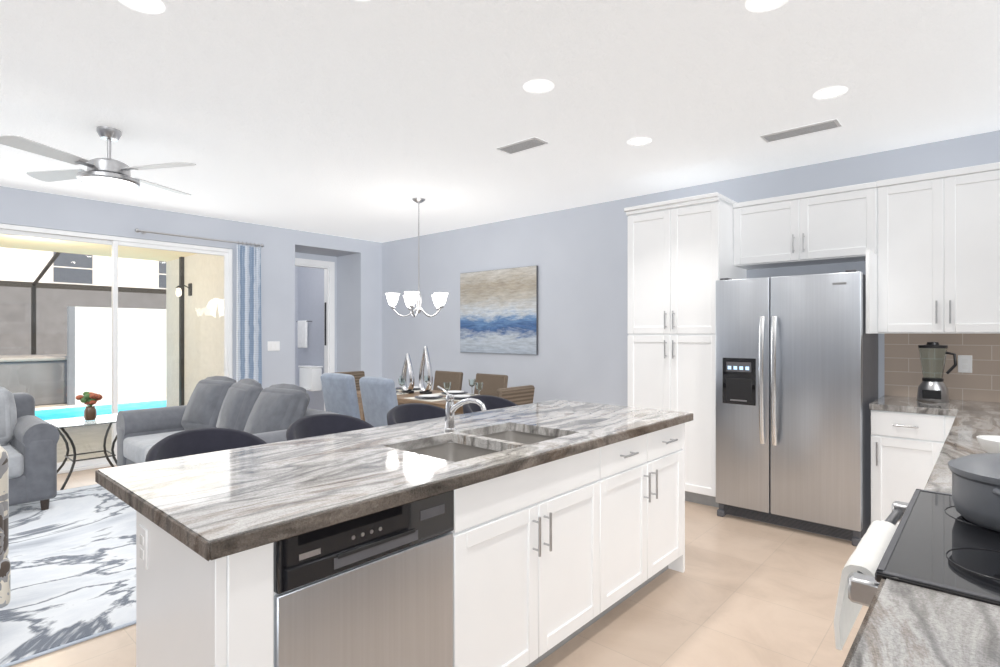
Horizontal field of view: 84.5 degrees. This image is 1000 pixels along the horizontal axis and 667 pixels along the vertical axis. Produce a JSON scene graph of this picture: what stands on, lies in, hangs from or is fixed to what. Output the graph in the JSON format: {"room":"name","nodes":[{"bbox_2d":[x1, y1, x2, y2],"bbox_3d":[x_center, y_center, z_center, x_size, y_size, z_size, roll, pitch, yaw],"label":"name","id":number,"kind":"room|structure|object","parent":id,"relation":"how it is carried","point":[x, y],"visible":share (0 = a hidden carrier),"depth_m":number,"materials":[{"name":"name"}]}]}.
{"room":"open-plan kitchen","nodes":[
{"label":"open-plan kitchen","id":0,"kind":"room"},
{"bbox_2d":[0,186,381,388],"bbox_3d":[-4.476,0.010,5.323,0.130,2.740,7.970,0,0,42],"label":"wall","id":1,"kind":"structure","parent":0,"point":[22,207],"depth_m":6.92,"materials":[{"name":"paint"}]},
{"bbox_2d":[0,223,232,473],"bbox_3d":[-4.425,0.181,5.365,0.140,2.397,3.494,0,0,42],"label":"door","id":2,"kind":"structure","parent":1,"relation":"in","point":[54,234],"depth_m":5.76,"materials":[{"name":"clear glass"}]},
{"bbox_2d":[135,228,263,385],"bbox_3d":[-3.408,0.124,6.333,0.110,2.472,1.384,0,0,42],"label":"curtain","id":3,"kind":"object","parent":1,"relation":"hanging from","point":[248,333],"visible":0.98,"depth_m":6.70,"materials":[{"name":"fabric"}]},
{"bbox_2d":[268,341,279,350],"bbox_3d":[-2.880,0.160,7.001,0.010,0.120,0.160,0,0,42],"label":"switch plate","id":4,"kind":"object","parent":1,"relation":"attached to","point":[273,345],"visible":0.52,"depth_m":6.99,"materials":[{"name":"plastic"}]},
{"bbox_2d":[295,266,323,410],"bbox_3d":[-3.475,-0.040,8.641,2.800,2.840,2.250,0,0,42],"label":"wall","id":5,"kind":"structure","parent":0,"point":[309,294],"depth_m":9.90,"materials":[{"name":"grey paint"}]},
{"bbox_2d":[296,320,311,347],"bbox_3d":[-3.570,0.013,10.005,0.474,0.495,0.072,0,0,42],"label":"towel","id":6,"kind":"object","parent":5,"relation":"attached to","point":[302,334],"visible":1,"depth_m":9.96,"materials":[{"name":"white fabric"}]},
{"bbox_2d":[295,246,355,371],"bbox_3d":[-2.679,0.010,7.888,0.610,2.740,1.270,0,0,42],"label":"wall","id":7,"kind":"structure","parent":0,"point":[345,311],"depth_m":8.22,"materials":[{"name":"paint"}]},
{"bbox_2d":[295,258,334,410],"bbox_3d":[-2.869,0.147,8.045,0.122,2.465,0.940,0,0,42],"label":"door frame","id":8,"kind":"structure","parent":7,"relation":"attached to","point":[328,267],"depth_m":8.30,"materials":[{"name":"white wood"}]},
{"bbox_2d":[324,302,325,344],"bbox_3d":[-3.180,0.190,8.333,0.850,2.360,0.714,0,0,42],"label":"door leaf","id":9,"kind":"structure","parent":7,"relation":"in","point":[325,323],"depth_m":8.32,"materials":[{"name":"wood"}]},
{"bbox_2d":[10,465,868,666],"bbox_3d":[-2.697,1.410,3.833,10.370,0.060,8.380,0,0,42],"label":"floor","id":10,"kind":"structure","parent":0,"point":[741,592],"depth_m":2.71,"materials":[{"name":"tile"}]},
{"bbox_2d":[0,484,135,666],"bbox_3d":[-3.175,1.374,3.275,3.040,0.012,3.290,0,0,42],"label":"rug","id":11,"kind":"object","parent":10,"relation":"on","point":[71,556],"visible":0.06,"depth_m":3.15,"materials":[{"name":"fabric"}]},
{"bbox_2d":[0,445,10,607],"bbox_3d":[-2.825,0.938,2.459,0.830,0.860,0.868,0,0,42],"label":"accent chair","id":12,"kind":"object","parent":11,"relation":"on","point":[5,580],"visible":1,"depth_m":2.51,"materials":[{"name":"brown fabric"}]},
{"bbox_2d":[0,387,58,509],"bbox_3d":[-4.053,0.894,4.241,0.903,0.948,0.897,0,0,42],"label":"armchair","id":13,"kind":"object","parent":11,"relation":"on","point":[29,439],"visible":0.92,"depth_m":4.23,"materials":[{"name":"grey fabric"}]},
{"bbox_2d":[116,376,337,465],"bbox_3d":[-2.291,0.878,4.542,2.259,0.980,1.003,0,0,42],"label":"sofa","id":14,"kind":"object","parent":11,"relation":"on","point":[271,413],"visible":0.44,"depth_m":4.62,"materials":[{"name":"grey fabric"}]},
{"bbox_2d":[44,414,116,489],"bbox_3d":[-3.890,1.104,5.222,0.600,0.568,0.600,0,0,42],"label":"table","id":15,"kind":"object","parent":10,"relation":"on","point":[61,424],"visible":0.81,"depth_m":5.18,"materials":[{"name":"white"}]},
{"bbox_2d":[76,391,102,419],"bbox_3d":[-3.892,0.684,5.221,0.203,0.270,0.197,0,0,42],"label":"vase","id":16,"kind":"object","parent":15,"relation":"on","point":[89,399],"visible":1,"depth_m":5.19,"materials":[{"name":"brown ceramic"}]},
{"bbox_2d":[145,428,267,461],"bbox_3d":[-1.292,0.920,2.497,0.495,0.924,0.550,0,0,42],"label":"bar stool","id":17,"kind":"object","parent":10,"relation":"on","point":[192,442],"visible":0.1,"depth_m":2.63,"materials":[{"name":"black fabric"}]},
{"bbox_2d":[298,365,322,390],"bbox_3d":[-3.553,0.975,9.454,0.460,0.810,0.860,0,0,42],"label":"toilet","id":18,"kind":"object","parent":10,"relation":"on","point":[309,377],"visible":0.4,"depth_m":9.57,"materials":[{"name":"ceramic"}]},
{"bbox_2d":[286,414,373,440],"bbox_3d":[-0.872,0.920,2.966,0.495,0.924,0.550,0,0,42],"label":"bar stool","id":19,"kind":"object","parent":10,"relation":"on","point":[314,425],"visible":0.04,"depth_m":3.12,"materials":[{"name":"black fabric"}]},
{"bbox_2d":[321,373,360,418],"bbox_3d":[-1.312,0.871,5.164,0.486,1.024,0.614,0,0,42],"label":"dining chair","id":20,"kind":"object","parent":10,"relation":"on","point":[339,393],"visible":0.27,"depth_m":4.89,"materials":[{"name":"blue fabric"}]},
{"bbox_2d":[335,371,364,397],"bbox_3d":[-1.625,0.918,6.363,0.566,0.929,0.520,0,0,42],"label":"dining chair","id":21,"kind":"object","parent":10,"relation":"on","point":[357,375],"depth_m":6.58,"materials":[{"name":"brown wood"}]},
{"bbox_2d":[359,376,397,426],"bbox_3d":[-0.840,0.871,4.716,0.483,1.024,0.612,0,0,42],"label":"dining chair","id":22,"kind":"object","parent":10,"relation":"on","point":[379,397],"visible":0.19,"depth_m":4.49,"materials":[{"name":"blue fabric"}]},
{"bbox_2d":[108,418,692,666],"bbox_3d":[-0.102,0.940,2.498,0.908,0.880,2.594,0,0,42],"label":"kitchen island","id":23,"kind":"object","parent":10,"relation":"on","point":[530,535],"depth_m":1.77,"materials":[{"name":"wood"}]},
{"bbox_2d":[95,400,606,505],"bbox_3d":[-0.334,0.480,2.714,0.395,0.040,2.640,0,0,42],"label":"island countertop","id":24,"kind":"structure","parent":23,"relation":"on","point":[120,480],"depth_m":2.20,"materials":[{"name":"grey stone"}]},
{"bbox_2d":[131,406,690,561],"bbox_3d":[0.023,0.480,2.394,0.565,0.040,2.640,0,0,42],"label":"island countertop","id":25,"kind":"structure","parent":23,"relation":"on","point":[222,511],"depth_m":1.71,"materials":[{"name":"grey stone"}]},
{"bbox_2d":[399,438,502,461],"bbox_3d":[-0.194,0.601,2.252,0.450,0.225,0.398,0,0,42],"label":"sink","id":26,"kind":"object","parent":25,"relation":"in","point":[451,448],"depth_m":2.47,"materials":[{"name":"silver metal"}]},
{"bbox_2d":[483,426,558,441],"bbox_3d":[0.087,0.601,2.566,0.450,0.225,0.398,0,0,42],"label":"sink","id":27,"kind":"object","parent":25,"relation":"in","point":[512,433],"depth_m":2.78,"materials":[{"name":"silver metal"}]},
{"bbox_2d":[357,387,473,420],"bbox_3d":[-0.795,1.000,5.600,1.550,0.760,0.750,0,0,42],"label":"dining table","id":28,"kind":"object","parent":10,"relation":"on","point":[401,399],"visible":0.1,"depth_m":5.26,"materials":[{"name":"brown wood"}]},
{"bbox_2d":[401,354,414,393],"bbox_3d":[-0.957,0.414,5.711,0.168,0.411,0.075,0,0,42],"label":"sculpture","id":29,"kind":"object","parent":28,"relation":"on","point":[407,362],"depth_m":5.68,"materials":[{"name":"silver metal"}]},
{"bbox_2d":[396,375,427,393],"bbox_3d":[-1.138,0.539,5.907,0.667,0.160,0.688,0,0,42],"label":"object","id":30,"kind":"object","parent":28,"relation":"on","point":[400,378],"depth_m":5.68,"materials":[{"name":"ceramic"}]},
{"bbox_2d":[419,346,432,393],"bbox_3d":[-0.762,0.374,5.644,0.168,0.491,0.075,0,0,42],"label":"sculpture","id":31,"kind":"object","parent":28,"relation":"on","point":[423,388],"depth_m":5.63,"materials":[{"name":"silver metal"}]},
{"bbox_2d":[397,378,482,401],"bbox_3d":[-0.475,0.539,5.314,0.727,0.160,0.688,0,0,42],"label":"tableware","id":32,"kind":"object","parent":28,"relation":"on","point":[458,396],"depth_m":5.26,"materials":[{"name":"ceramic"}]},
{"bbox_2d":[387,403,445,424],"bbox_3d":[-0.446,0.920,3.443,0.495,0.924,0.550,0,0,42],"label":"bar stool","id":33,"kind":"object","parent":10,"relation":"on","point":[405,413],"visible":0.1,"depth_m":3.60,"materials":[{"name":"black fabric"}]},
{"bbox_2d":[433,370,462,390],"bbox_3d":[-0.782,0.918,6.431,0.520,0.929,0.566,0,0,42],"label":"dining chair","id":34,"kind":"object","parent":10,"relation":"on","point":[455,379],"visible":0.02,"depth_m":6.56,"materials":[{"name":"brown fabric"}]},
{"bbox_2d":[463,395,517,413],"bbox_3d":[-0.013,0.920,3.928,0.495,0.924,0.550,0,0,42],"label":"bar stool","id":35,"kind":"object","parent":10,"relation":"on","point":[490,402],"visible":0.04,"depth_m":4.11,"materials":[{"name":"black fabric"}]},
{"bbox_2d":[474,373,507,395],"bbox_3d":[-0.261,0.918,5.965,0.520,0.929,0.566,0,0,42],"label":"dining chair","id":36,"kind":"object","parent":10,"relation":"on","point":[492,383],"visible":0.02,"depth_m":6.10,"materials":[{"name":"brown wood"}]},
{"bbox_2d":[455,385,534,414],"bbox_3d":[-0.050,0.918,4.846,0.566,0.929,0.520,0,0,42],"label":"dining chair","id":37,"kind":"object","parent":10,"relation":"on","point":[521,395],"visible":0.04,"depth_m":4.67,"materials":[{"name":"brown wood"}]},
{"bbox_2d":[624,192,746,507],"bbox_3d":[1.601,0.142,4.769,0.810,2.475,0.688,0,0,42],"label":"pantry cabinet","id":38,"kind":"object","parent":10,"relation":"on","point":[680,257],"visible":0.77,"depth_m":4.48,"materials":[{"name":"white wood"}]},
{"bbox_2d":[716,269,877,545],"bbox_3d":[2.201,0.482,4.098,0.930,1.795,0.836,0,0,42],"label":"fridge","id":39,"kind":"object","parent":10,"relation":"on","point":[796,375],"visible":0.96,"depth_m":3.79,"materials":[{"name":"silver metal"}]},
{"bbox_2d":[869,406,937,526],"bbox_3d":[2.790,0.940,3.730,0.378,0.880,0.651,0,0,42],"label":"base cabinet","id":40,"kind":"object","parent":10,"relation":"on","point":[916,444],"depth_m":3.52,"materials":[{"name":"white wood"}]},
{"bbox_2d":[870,394,999,413],"bbox_3d":[3.047,0.480,3.494,1.086,0.040,0.661,0,0,42],"label":"countertop","id":41,"kind":"structure","parent":40,"relation":"on","point":[888,401],"depth_m":3.56,"materials":[{"name":"grey stone"}]},
{"bbox_2d":[917,342,956,401],"bbox_3d":[2.964,0.258,3.735,0.217,0.402,0.176,0,0,42],"label":"blender","id":42,"kind":"object","parent":41,"relation":"on","point":[932,387],"visible":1,"depth_m":3.69,"materials":[{"name":"silver metal"}]},
{"bbox_2d":[848,489,999,606],"bbox_3d":[1.182,0.820,1.136,0.692,1.120,0.750,0,0,42],"label":"range","id":43,"kind":"object","parent":10,"relation":"on","point":[939,542],"visible":0.58,"depth_m":1.13,"materials":[{"name":"black glass"}]},
{"bbox_2d":[834,520,896,649],"bbox_3d":[0.859,0.609,1.284,0.084,0.253,0.365,0,0,42],"label":"towel","id":44,"kind":"object","parent":43,"relation":"hanging from","point":[866,556],"visible":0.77,"depth_m":1.20,"materials":[{"name":"white fabric"}]},
{"bbox_2d":[948,453,999,531],"bbox_3d":[1.244,0.356,1.302,0.286,0.192,0.342,0,0,42],"label":"pot","id":45,"kind":"object","parent":43,"relation":"on","point":[976,488],"visible":1,"depth_m":1.29,"materials":[{"name":"grey metal"}]},
{"bbox_2d":[934,414,953,457],"bbox_3d":[2.813,0.940,2.941,0.699,0.880,0.535,0,0,42],"label":"base cabinet","id":46,"kind":"object","parent":10,"relation":"on","point":[943,424],"depth_m":3.38,"materials":[{"name":"white wood"}]},
{"bbox_2d":[922,410,999,493],"bbox_3d":[2.231,0.480,2.243,0.636,0.040,2.291,0,0,42],"label":"countertop","id":47,"kind":"structure","parent":46,"relation":"on","point":[961,440],"depth_m":2.41,"materials":[{"name":"grey stone"}]},
{"bbox_2d":[976,435,999,452],"bbox_3d":[1.896,0.428,2.061,0.170,0.062,0.170,0,0,42],"label":"dish","id":48,"kind":"object","parent":47,"relation":"on","point":[989,443],"visible":0.94,"depth_m":2.06,"materials":[{"name":"ceramic"}]},
{"bbox_2d":[0,0,999,242],"bbox_3d":[-1.703,-1.410,2.844,7.570,0.100,8.230,0,0,42],"label":"ceiling","id":49,"kind":"structure","parent":0,"point":[370,120],"depth_m":3.16,"materials":[{"name":"white paint"}]},
{"bbox_2d":[0,126,195,195],"bbox_3d":[-2.614,-1.168,3.678,0.989,0.384,0.989,0,0,-31],"label":"ceiling fan","id":50,"kind":"object","parent":49,"relation":"hanging from","point":[108,173],"visible":1,"depth_m":3.58,"materials":[{"name":"silver metal"}]},
{"bbox_2d":[119,0,165,13],"bbox_3d":[-1.472,-1.359,2.255,0.171,0.003,0.171,0,0,36],"label":"recessed light","id":51,"kind":"object","parent":49,"relation":"in","point":[144,6],"depth_m":2.28,"materials":[{"name":"white"}]},
{"bbox_2d":[385,197,447,316],"bbox_3d":[-0.804,-0.764,5.580,0.638,1.193,0.616,0,0,42],"label":"chandelier","id":52,"kind":"object","parent":49,"relation":"hanging from","point":[411,298],"visible":1,"depth_m":5.49,"materials":[{"name":"white glass"}]},
{"bbox_2d":[497,137,547,153],"bbox_3d":[0.160,-1.355,3.975,0.360,0.011,0.160,0,0,42],"label":"ceiling vent","id":53,"kind":"object","parent":49,"relation":"in","point":[523,145],"depth_m":3.95,"materials":[{"name":"white metal"}]},
{"bbox_2d":[523,79,553,93],"bbox_3d":[0.213,-1.359,3.029,0.171,0.003,0.171,0,0,36],"label":"recessed light","id":54,"kind":"object","parent":49,"relation":"in","point":[537,86],"depth_m":3.02,"materials":[{"name":"white"}]},
{"bbox_2d":[627,137,651,145],"bbox_3d":[0.986,-1.359,3.894,0.171,0.003,0.171,0,0,36],"label":"recessed light","id":55,"kind":"object","parent":49,"relation":"in","point":[638,141],"depth_m":3.89,"materials":[{"name":"white"}]},
{"bbox_2d":[745,0,788,11],"bbox_3d":[1.093,-1.359,2.242,0.171,0.003,0.171,0,0,36],"label":"recessed light","id":56,"kind":"object","parent":49,"relation":"in","point":[751,5],"depth_m":2.27,"materials":[{"name":"white"}]},
{"bbox_2d":[760,119,841,142],"bbox_3d":[2.010,-1.355,3.689,0.460,0.011,0.160,0,0,42],"label":"ceiling vent","id":57,"kind":"object","parent":49,"relation":"in","point":[834,123],"depth_m":3.66,"materials":[{"name":"white metal"}]},
{"bbox_2d":[813,86,847,98],"bbox_3d":[1.866,-1.359,3.107,0.171,0.003,0.171,0,0,36],"label":"recessed light","id":58,"kind":"object","parent":49,"relation":"in","point":[835,91],"depth_m":3.10,"materials":[{"name":"white"}]},
{"bbox_2d":[382,130,999,405],"bbox_3d":[0.997,0.010,5.863,7.570,2.740,0.130,0,0,42],"label":"wall","id":59,"kind":"structure","parent":0,"point":[578,256],"depth_m":5.99,"materials":[{"name":"paint"}]},
{"bbox_2d":[460,266,537,354],"bbox_3d":[-0.040,-0.265,6.676,1.246,1.016,0.033,0,0,42],"label":"painting","id":60,"kind":"object","parent":59,"relation":"attached to","point":[498,311],"visible":1,"depth_m":6.61},
{"bbox_2d":[733,181,876,269],"bbox_3d":[2.383,-0.805,4.296,0.974,0.510,0.351,0,0,42],"label":"upper cabinet","id":61,"kind":"object","parent":59,"relation":"attached to","point":[839,224],"depth_m":4.13,"materials":[{"name":"white wood"}]},
{"bbox_2d":[873,162,999,333],"bbox_3d":[3.042,-0.530,3.710,0.780,1.060,0.346,0,0,42],"label":"upper cabinet","id":62,"kind":"object","parent":59,"relation":"attached to","point":[926,247],"depth_m":3.62,"materials":[{"name":"white wood"}]},
{"bbox_2d":[842,579,999,666],"bbox_3d":[0.144,0.480,-0.091,0.636,0.040,2.456,0,0,42],"label":"countertop","id":63,"kind":"structure","parent":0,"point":[905,625],"depth_m":0.85,"materials":[{"name":"grey stone"}]},
{"label":"outside","id":64,"kind":"structure","parent":0,"visible":0},
{"bbox_2d":[35,403,111,462],"bbox_3d":[-17.697,1.423,19.177,38.050,0.075,55.000,0,0,42],"label":"ground","id":65,"kind":"structure","parent":64,"point":[87,433],"depth_m":7.05,"materials":[{"name":"beige concrete"}]},
{"bbox_2d":[0,354,66,405],"bbox_3d":[-9.568,0.915,10.903,1.700,0.930,1.800,0,0,42],"label":"hot tub","id":66,"kind":"object","parent":65,"relation":"on","point":[34,369],"depth_m":10.54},
{"bbox_2d":[0,247,165,354],"bbox_3d":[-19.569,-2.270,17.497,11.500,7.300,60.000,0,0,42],"label":"house","id":67,"kind":"structure","parent":65,"relation":"on","point":[103,297],"depth_m":17.68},
{"bbox_2d":[0,252,165,354],"bbox_3d":[-9.745,-0.437,8.713,6.356,3.634,24.000,0,0,42],"label":"cage","id":68,"kind":"object","parent":65,"relation":"on","point":[35,284],"depth_m":12.47,"materials":[{"name":"black metal"}]},
{"bbox_2d":[35,398,165,428],"bbox_3d":[-6.740,1.367,9.715,2.900,0.035,4.800,0,0,42],"label":"pool","id":69,"kind":"object","parent":65,"relation":"on","point":[55,413],"depth_m":10.06,"materials":[{"name":"liquid"}]},
{"bbox_2d":[0,234,223,406],"bbox_3d":[-7.229,-0.020,4.451,2.809,2.800,8.999,0,0,42],"label":"exterior wall","id":70,"kind":"structure","parent":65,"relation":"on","point":[196,306],"depth_m":7.85,"materials":[{"name":"beige paint"}]},
{"bbox_2d":[176,283,191,295],"bbox_3d":[-4.573,-0.630,7.938,0.100,0.200,0.205,0,0,42],"label":"sconce","id":71,"kind":"object","parent":70,"relation":"attached to","point":[179,291],"depth_m":7.95,"materials":[{"name":"white glass"}]},
{"bbox_2d":[67,306,165,404],"bbox_3d":[-6.114,0.430,13.079,0.150,1.900,6.650,0,0,42],"label":"wall","id":72,"kind":"structure","parent":65,"relation":"on","point":[96,314],"depth_m":11.16,"materials":[{"name":"white paint"}]}
]}

